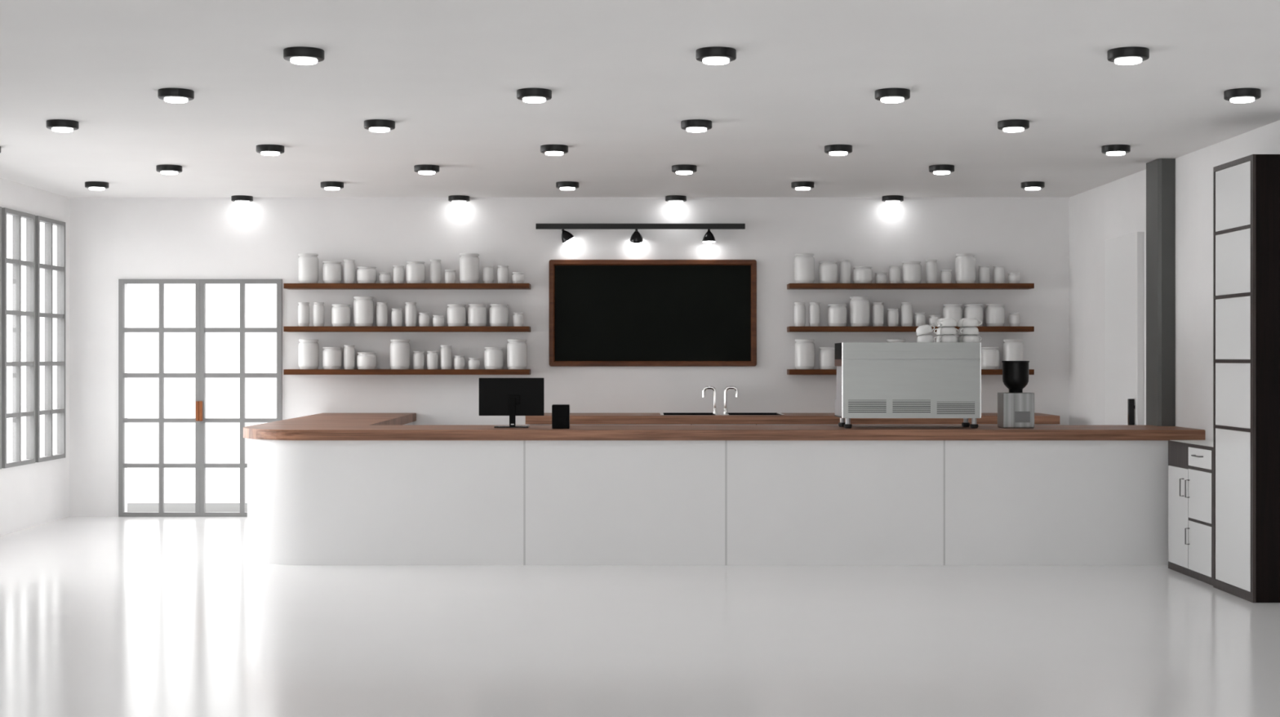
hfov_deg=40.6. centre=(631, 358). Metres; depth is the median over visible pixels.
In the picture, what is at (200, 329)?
door
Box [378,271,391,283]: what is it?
jar
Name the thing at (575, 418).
countertop
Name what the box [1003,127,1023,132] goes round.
diffuser
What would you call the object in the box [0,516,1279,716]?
floor
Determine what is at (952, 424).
base cabinet
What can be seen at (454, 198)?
ceiling lamp
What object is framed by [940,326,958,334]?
cup
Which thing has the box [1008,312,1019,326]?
jar
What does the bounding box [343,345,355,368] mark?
jar
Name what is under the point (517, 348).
jar
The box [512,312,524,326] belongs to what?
jar
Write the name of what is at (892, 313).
jar
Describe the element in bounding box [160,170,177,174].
diffuser
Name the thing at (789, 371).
wall shelf
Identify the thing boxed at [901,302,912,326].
jar
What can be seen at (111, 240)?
wall
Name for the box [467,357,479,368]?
jar
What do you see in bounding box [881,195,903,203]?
ceiling lamp
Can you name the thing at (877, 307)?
jar
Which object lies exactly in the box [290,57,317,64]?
diffuser
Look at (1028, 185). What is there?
ceiling lamp
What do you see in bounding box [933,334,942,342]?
cup
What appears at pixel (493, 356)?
jar
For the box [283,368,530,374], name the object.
wall shelf
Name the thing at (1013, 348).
jar
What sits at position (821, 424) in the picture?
base cabinet
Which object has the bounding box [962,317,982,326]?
cup
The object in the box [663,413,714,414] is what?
basin
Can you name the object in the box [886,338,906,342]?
jar
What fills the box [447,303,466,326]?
jar
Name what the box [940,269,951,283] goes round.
jar
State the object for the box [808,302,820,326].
jar
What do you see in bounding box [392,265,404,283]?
jar
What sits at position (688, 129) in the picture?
diffuser
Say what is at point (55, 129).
diffuser
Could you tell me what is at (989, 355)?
jar
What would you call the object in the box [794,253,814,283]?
jar
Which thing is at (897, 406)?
vent grille
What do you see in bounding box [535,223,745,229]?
track rail
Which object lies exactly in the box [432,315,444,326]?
jar
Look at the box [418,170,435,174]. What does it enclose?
diffuser
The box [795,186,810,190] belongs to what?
diffuser
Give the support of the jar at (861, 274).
on the wall shelf at (790, 286)
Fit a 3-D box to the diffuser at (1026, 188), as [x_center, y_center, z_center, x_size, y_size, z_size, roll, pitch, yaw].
[3.833,-1.619,16.500,0.144,0.020,0.144,0,0,0]
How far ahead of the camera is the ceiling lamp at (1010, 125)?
12.18 m
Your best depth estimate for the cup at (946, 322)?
14.20 m
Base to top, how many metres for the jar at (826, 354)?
0.230 m
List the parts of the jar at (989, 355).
lid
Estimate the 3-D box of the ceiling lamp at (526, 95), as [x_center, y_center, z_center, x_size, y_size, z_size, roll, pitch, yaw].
[-0.609,-1.645,10.840,0.220,0.070,0.220,0,0,0]
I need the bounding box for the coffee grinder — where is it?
[997,360,1034,427]
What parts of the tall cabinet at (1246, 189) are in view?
panel, panel, panel, panel, door, frame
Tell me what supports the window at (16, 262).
in the wall at (37, 493)
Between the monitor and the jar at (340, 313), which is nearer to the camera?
the monitor
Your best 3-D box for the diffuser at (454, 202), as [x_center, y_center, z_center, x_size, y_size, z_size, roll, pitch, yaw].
[-1.785,-1.619,17.905,0.144,0.020,0.144,0,0,0]
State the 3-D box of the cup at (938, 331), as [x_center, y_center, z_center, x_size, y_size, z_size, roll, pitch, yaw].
[2.613,-0.233,14.405,0.135,0.070,0.135,0,0,-25]
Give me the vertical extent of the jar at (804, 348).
0.310 m
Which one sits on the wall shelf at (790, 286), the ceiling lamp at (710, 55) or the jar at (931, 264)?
the jar at (931, 264)
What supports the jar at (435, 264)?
on the wall shelf at (286, 286)
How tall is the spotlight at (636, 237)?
0.151 m
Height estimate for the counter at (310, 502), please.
0.997 m
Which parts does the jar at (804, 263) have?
lid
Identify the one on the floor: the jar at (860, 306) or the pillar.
the pillar
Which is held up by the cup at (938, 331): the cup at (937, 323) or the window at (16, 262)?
the cup at (937, 323)
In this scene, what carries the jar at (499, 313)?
on the wall shelf at (290, 329)
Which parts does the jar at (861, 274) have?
lid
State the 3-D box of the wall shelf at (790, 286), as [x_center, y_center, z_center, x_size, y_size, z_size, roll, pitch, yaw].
[2.883,-0.747,17.900,2.516,0.053,0.280,0,0,0]
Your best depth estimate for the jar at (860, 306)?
17.80 m
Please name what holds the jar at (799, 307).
on the wall shelf at (789, 329)
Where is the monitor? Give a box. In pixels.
[479,377,543,427]
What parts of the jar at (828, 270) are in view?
lid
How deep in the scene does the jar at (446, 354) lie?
17.84 m
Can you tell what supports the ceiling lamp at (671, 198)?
attached to the ceiling
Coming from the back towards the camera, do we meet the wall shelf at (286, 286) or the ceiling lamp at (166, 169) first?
the wall shelf at (286, 286)
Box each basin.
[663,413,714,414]
[727,413,778,425]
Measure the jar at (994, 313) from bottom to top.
0.230 m
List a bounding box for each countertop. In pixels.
[243,413,1204,439]
[525,413,1059,424]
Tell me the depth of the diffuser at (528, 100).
10.80 m
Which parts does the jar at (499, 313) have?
lid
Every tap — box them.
[702,386,716,413]
[723,386,738,413]
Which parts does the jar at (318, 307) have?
lid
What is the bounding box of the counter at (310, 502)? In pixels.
[247,422,1168,564]
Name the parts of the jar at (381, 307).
lid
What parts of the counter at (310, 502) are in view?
panel, panel, panel, panel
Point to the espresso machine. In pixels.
(875, 380)
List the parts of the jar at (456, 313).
lid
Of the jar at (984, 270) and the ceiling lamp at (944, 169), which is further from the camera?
the jar at (984, 270)
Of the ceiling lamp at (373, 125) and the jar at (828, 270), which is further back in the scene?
the jar at (828, 270)
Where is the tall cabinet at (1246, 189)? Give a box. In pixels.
[1213,154,1279,602]
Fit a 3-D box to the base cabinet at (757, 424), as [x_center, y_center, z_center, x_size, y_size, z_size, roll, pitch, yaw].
[1.568,1.152,17.589,0.648,0.996,0.896,0,0,0]
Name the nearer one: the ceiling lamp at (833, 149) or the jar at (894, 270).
the ceiling lamp at (833, 149)
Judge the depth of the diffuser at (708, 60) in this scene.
9.38 m
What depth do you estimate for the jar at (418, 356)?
17.84 m
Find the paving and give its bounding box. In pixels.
[127,502,247,511]
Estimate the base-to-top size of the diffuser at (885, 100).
0.020 m
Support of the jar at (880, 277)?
on the wall shelf at (790, 286)
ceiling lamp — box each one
[46,119,79,132]
[84,181,108,190]
[155,164,182,174]
[157,88,194,102]
[231,195,253,203]
[256,144,284,155]
[283,46,324,64]
[320,181,343,190]
[364,119,395,132]
[413,164,439,174]
[448,195,469,203]
[516,88,551,102]
[540,144,568,155]
[555,181,578,190]
[665,195,686,203]
[671,164,697,174]
[680,119,711,132]
[695,46,736,64]
[791,181,814,190]
[824,144,852,155]
[875,88,910,102]
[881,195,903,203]
[928,164,954,174]
[997,119,1029,132]
[1021,181,1044,190]
[1101,144,1130,155]
[1106,46,1149,64]
[1223,88,1261,102]
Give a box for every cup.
[915,324,934,335]
[917,333,933,342]
[933,326,942,334]
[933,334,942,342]
[934,318,942,326]
[938,317,956,326]
[938,333,956,342]
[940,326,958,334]
[956,334,964,342]
[957,318,964,326]
[957,326,964,334]
[960,326,978,334]
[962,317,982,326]
[962,333,982,342]
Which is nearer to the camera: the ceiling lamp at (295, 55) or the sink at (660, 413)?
the ceiling lamp at (295, 55)
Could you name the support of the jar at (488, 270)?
on the wall shelf at (286, 286)
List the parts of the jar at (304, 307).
lid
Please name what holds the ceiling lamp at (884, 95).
attached to the ceiling
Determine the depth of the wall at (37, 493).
17.14 m
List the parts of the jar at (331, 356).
lid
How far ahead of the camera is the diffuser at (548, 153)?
13.61 m
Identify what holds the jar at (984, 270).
on the wall shelf at (790, 286)
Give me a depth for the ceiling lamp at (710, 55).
9.35 m
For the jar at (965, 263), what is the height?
0.310 m
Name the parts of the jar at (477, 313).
lid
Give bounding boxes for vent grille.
[848,401,886,412]
[892,401,930,412]
[937,401,974,413]
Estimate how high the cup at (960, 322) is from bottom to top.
0.070 m
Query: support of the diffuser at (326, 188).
attached to the ceiling lamp at (327, 185)
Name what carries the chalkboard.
attached to the wall at (111, 240)
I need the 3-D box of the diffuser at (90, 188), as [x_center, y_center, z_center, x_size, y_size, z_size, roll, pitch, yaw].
[-5.103,-1.619,16.500,0.144,0.020,0.144,0,0,0]
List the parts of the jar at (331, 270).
lid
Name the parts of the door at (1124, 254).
handle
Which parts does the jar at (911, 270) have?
lid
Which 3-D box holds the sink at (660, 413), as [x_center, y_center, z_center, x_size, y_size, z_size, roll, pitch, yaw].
[0.915,0.660,17.615,1.244,0.196,0.570,0,0,0]
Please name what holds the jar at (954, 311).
on the wall shelf at (789, 329)
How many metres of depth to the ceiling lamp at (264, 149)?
13.60 m
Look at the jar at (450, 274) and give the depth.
17.83 m
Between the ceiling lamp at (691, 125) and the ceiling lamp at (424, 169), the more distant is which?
the ceiling lamp at (424, 169)
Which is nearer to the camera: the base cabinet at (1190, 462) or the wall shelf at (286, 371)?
the base cabinet at (1190, 462)
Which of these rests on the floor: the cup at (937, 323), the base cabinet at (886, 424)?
the base cabinet at (886, 424)
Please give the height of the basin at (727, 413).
0.190 m
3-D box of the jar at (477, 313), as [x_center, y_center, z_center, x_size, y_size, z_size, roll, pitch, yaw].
[-1.593,-0.445,17.886,0.198,0.230,0.198,0,0,0]
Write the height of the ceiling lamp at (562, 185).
0.070 m
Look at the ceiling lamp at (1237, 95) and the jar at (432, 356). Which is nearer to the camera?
the ceiling lamp at (1237, 95)
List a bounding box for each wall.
[0,177,69,535]
[53,199,1069,516]
[1069,120,1279,439]
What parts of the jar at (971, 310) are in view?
lid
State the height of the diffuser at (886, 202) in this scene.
0.020 m
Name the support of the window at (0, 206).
in the wall at (37, 493)
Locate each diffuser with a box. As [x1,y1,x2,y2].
[52,127,73,132]
[88,186,104,190]
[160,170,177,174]
[164,97,187,102]
[235,200,248,203]
[261,151,279,155]
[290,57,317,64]
[324,186,339,190]
[368,127,389,132]
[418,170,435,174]
[452,200,466,203]
[522,97,545,102]
[545,151,563,155]
[560,186,574,190]
[668,200,682,203]
[675,170,692,174]
[686,127,706,132]
[702,57,728,64]
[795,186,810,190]
[829,151,847,155]
[880,97,903,102]
[885,200,899,203]
[933,170,950,174]
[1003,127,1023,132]
[1025,186,1040,190]
[1106,151,1125,155]
[1114,57,1142,64]
[1230,97,1254,102]
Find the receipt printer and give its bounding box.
[551,404,569,428]
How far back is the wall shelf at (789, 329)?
17.76 m
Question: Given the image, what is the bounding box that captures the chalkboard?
[549,259,756,366]
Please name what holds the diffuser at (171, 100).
attached to the ceiling lamp at (168, 95)
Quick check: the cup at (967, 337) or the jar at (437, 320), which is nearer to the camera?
the cup at (967, 337)
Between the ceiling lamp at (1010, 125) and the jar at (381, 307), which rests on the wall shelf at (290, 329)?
the jar at (381, 307)
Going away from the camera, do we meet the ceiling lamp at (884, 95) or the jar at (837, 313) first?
the ceiling lamp at (884, 95)
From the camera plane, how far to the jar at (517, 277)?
17.84 m
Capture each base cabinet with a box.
[527,424,551,425]
[569,424,626,425]
[626,424,691,425]
[691,424,755,425]
[756,424,821,425]
[821,424,886,425]
[886,424,951,425]
[951,424,997,425]
[1168,440,1213,585]
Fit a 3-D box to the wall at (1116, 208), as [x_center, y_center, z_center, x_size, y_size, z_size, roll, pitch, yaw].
[4.685,-0.015,7.385,0.230,3.330,21.770,0,0,0]
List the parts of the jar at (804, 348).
lid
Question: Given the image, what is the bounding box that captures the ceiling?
[0,0,1279,197]
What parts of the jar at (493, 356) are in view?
lid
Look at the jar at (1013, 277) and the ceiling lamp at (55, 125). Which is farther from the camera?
the jar at (1013, 277)
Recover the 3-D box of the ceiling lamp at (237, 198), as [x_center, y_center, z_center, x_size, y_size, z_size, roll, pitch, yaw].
[-4.032,-1.645,17.905,0.220,0.070,0.220,0,0,0]
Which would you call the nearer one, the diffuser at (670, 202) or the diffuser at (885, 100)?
the diffuser at (885, 100)
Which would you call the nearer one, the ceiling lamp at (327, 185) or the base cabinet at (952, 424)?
the ceiling lamp at (327, 185)
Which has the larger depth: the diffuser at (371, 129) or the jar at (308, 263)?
the jar at (308, 263)
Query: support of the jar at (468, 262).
on the wall shelf at (286, 286)
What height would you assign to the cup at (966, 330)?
0.070 m
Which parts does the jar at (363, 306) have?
lid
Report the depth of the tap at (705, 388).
17.87 m
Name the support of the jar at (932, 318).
on the wall shelf at (789, 329)
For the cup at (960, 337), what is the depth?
14.38 m
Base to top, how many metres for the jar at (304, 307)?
0.250 m
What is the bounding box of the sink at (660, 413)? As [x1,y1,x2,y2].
[659,412,784,425]
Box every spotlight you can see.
[561,229,573,243]
[630,229,643,243]
[702,229,715,242]
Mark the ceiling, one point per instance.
(623, 77)
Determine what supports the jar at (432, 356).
on the wall shelf at (286, 371)
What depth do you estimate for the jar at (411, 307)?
17.84 m
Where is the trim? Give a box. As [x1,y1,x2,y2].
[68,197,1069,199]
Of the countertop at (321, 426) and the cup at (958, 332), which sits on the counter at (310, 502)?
the countertop at (321, 426)
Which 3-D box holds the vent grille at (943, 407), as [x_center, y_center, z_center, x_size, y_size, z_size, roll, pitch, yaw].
[2.630,0.400,14.001,0.308,0.098,0.005,0,0,0]
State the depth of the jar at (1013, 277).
17.84 m
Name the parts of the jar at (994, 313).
lid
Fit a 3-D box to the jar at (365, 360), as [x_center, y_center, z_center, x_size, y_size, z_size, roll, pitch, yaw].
[-2.738,0.024,17.890,0.203,0.176,0.203,0,0,0]
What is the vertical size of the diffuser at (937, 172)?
0.020 m
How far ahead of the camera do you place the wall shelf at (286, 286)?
17.76 m
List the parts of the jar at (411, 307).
lid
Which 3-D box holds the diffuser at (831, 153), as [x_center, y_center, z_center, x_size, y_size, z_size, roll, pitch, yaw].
[1.638,-1.619,13.670,0.144,0.020,0.144,0,0,0]
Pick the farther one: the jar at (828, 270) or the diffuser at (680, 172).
the jar at (828, 270)
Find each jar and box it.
[297,253,318,283]
[297,302,309,326]
[298,338,319,368]
[312,302,324,326]
[322,261,342,283]
[322,346,342,368]
[331,303,351,326]
[343,259,355,283]
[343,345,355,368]
[353,296,373,326]
[356,266,376,283]
[356,351,377,368]
[376,302,387,326]
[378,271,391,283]
[390,338,410,368]
[391,308,402,326]
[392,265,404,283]
[404,302,416,326]
[405,261,425,283]
[413,351,424,368]
[418,312,430,326]
[426,351,438,368]
[430,259,441,283]
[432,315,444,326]
[440,345,452,368]
[444,269,455,283]
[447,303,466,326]
[453,355,465,368]
[459,253,479,283]
[467,303,486,326]
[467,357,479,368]
[482,265,493,283]
[484,346,503,368]
[489,303,508,326]
[497,265,508,283]
[506,338,527,368]
[511,271,524,283]
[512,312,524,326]
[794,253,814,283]
[794,302,805,326]
[794,338,814,368]
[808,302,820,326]
[818,261,837,283]
[818,346,836,368]
[827,303,847,326]
[839,259,850,283]
[849,296,870,326]
[853,266,872,283]
[872,302,884,326]
[875,271,887,283]
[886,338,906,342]
[887,308,898,326]
[888,265,900,283]
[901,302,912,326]
[902,261,921,283]
[914,312,925,326]
[925,259,937,283]
[928,315,940,326]
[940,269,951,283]
[942,303,962,326]
[955,253,975,283]
[963,303,982,326]
[978,265,990,283]
[981,346,999,368]
[985,303,1004,326]
[993,265,1004,283]
[1003,338,1023,360]
[1008,271,1020,283]
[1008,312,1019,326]
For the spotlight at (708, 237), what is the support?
attached to the track rail
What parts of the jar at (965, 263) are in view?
lid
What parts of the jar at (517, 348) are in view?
lid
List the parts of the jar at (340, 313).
lid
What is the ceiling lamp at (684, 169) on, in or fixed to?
attached to the ceiling
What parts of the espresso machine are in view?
trim, panel, panel, leg, edge trim, leg, leg, leg, edge trim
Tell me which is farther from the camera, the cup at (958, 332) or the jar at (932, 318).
the jar at (932, 318)
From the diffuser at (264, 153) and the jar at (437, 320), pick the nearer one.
the diffuser at (264, 153)
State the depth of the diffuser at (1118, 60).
9.38 m
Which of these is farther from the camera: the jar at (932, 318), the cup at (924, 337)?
the jar at (932, 318)
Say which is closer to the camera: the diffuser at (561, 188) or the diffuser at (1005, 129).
the diffuser at (1005, 129)
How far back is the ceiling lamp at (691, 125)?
12.17 m
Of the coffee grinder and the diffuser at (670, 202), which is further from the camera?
the diffuser at (670, 202)
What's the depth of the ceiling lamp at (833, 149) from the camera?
13.60 m
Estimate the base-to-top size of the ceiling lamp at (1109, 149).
0.070 m
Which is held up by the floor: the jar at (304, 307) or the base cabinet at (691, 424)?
the base cabinet at (691, 424)
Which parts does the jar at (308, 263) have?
lid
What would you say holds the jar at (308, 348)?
on the wall shelf at (286, 371)
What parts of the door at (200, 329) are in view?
handle, handle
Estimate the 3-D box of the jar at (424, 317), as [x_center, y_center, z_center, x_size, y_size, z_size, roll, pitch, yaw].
[-2.143,-0.401,17.887,0.114,0.142,0.114,0,0,0]
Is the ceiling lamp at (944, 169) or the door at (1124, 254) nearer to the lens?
the ceiling lamp at (944, 169)
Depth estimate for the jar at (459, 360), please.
17.84 m
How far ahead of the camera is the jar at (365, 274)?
17.80 m
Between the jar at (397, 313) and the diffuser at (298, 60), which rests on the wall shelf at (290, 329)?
the jar at (397, 313)
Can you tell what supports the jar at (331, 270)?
on the wall shelf at (286, 286)
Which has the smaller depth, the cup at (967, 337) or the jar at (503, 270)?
the cup at (967, 337)
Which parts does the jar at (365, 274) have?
lid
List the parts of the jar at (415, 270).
lid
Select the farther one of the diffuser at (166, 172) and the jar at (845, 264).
the jar at (845, 264)
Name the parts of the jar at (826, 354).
lid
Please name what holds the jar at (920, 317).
on the wall shelf at (789, 329)
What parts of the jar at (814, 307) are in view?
lid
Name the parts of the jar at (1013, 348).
lid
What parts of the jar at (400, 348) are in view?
lid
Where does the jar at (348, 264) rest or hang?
on the wall shelf at (286, 286)
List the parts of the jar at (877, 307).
lid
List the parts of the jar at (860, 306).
lid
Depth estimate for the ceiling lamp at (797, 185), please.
16.42 m
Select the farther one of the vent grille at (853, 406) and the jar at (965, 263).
the jar at (965, 263)
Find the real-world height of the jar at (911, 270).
0.230 m
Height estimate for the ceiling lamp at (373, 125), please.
0.070 m
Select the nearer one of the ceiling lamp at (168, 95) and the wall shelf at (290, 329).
the ceiling lamp at (168, 95)
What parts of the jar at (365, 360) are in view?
lid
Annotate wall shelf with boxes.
[283,283,530,288]
[283,326,530,332]
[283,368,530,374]
[786,283,1034,288]
[786,326,1034,332]
[786,368,1034,374]
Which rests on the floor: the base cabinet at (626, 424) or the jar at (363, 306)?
the base cabinet at (626, 424)
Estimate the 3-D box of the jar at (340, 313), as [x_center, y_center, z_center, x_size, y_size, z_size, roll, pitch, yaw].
[-3.001,-0.445,17.881,0.198,0.230,0.198,0,0,0]
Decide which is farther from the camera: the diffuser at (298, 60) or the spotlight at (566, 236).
the spotlight at (566, 236)
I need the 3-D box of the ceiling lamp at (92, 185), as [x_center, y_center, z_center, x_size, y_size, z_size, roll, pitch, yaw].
[-5.103,-1.645,16.500,0.220,0.070,0.220,0,0,0]
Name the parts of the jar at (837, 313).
lid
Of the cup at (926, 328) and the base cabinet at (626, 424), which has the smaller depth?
the cup at (926, 328)
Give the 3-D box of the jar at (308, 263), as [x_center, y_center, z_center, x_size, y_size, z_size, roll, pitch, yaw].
[-3.341,-0.928,17.882,0.209,0.310,0.209,0,0,0]
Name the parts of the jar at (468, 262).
lid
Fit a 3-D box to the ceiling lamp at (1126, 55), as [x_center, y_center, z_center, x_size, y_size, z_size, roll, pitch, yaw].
[2.709,-1.645,9.420,0.220,0.070,0.220,0,0,0]
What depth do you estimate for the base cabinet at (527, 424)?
17.16 m
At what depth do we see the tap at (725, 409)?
17.87 m
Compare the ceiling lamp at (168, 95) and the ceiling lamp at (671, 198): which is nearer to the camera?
the ceiling lamp at (168, 95)
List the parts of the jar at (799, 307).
lid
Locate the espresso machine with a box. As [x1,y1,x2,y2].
[835,342,981,428]
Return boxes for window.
[0,206,1,468]
[1,207,35,467]
[35,215,65,462]
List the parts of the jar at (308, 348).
lid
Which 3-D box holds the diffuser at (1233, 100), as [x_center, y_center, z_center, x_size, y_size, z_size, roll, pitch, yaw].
[3.833,-1.619,10.840,0.144,0.020,0.144,0,0,0]
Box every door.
[118,279,282,516]
[1105,231,1143,425]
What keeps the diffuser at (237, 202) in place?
attached to the ceiling lamp at (237, 198)
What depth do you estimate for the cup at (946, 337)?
14.20 m
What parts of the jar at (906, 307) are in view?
lid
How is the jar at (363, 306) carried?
on the wall shelf at (290, 329)
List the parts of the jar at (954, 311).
lid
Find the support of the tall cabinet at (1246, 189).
on the floor
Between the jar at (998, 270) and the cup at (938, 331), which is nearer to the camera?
the cup at (938, 331)
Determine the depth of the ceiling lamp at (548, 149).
13.60 m
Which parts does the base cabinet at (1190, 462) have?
door, handle, handle, handle, drawer, door, door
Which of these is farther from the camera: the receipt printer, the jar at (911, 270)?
the jar at (911, 270)
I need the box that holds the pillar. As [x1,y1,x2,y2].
[1146,158,1175,426]
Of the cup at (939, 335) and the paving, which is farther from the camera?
the paving
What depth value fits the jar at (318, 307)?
17.84 m
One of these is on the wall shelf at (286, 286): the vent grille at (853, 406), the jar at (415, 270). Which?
the jar at (415, 270)
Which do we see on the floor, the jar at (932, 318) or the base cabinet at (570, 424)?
the base cabinet at (570, 424)
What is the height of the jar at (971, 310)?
0.230 m
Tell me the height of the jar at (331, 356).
0.230 m
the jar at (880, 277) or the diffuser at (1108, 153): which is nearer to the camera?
the diffuser at (1108, 153)

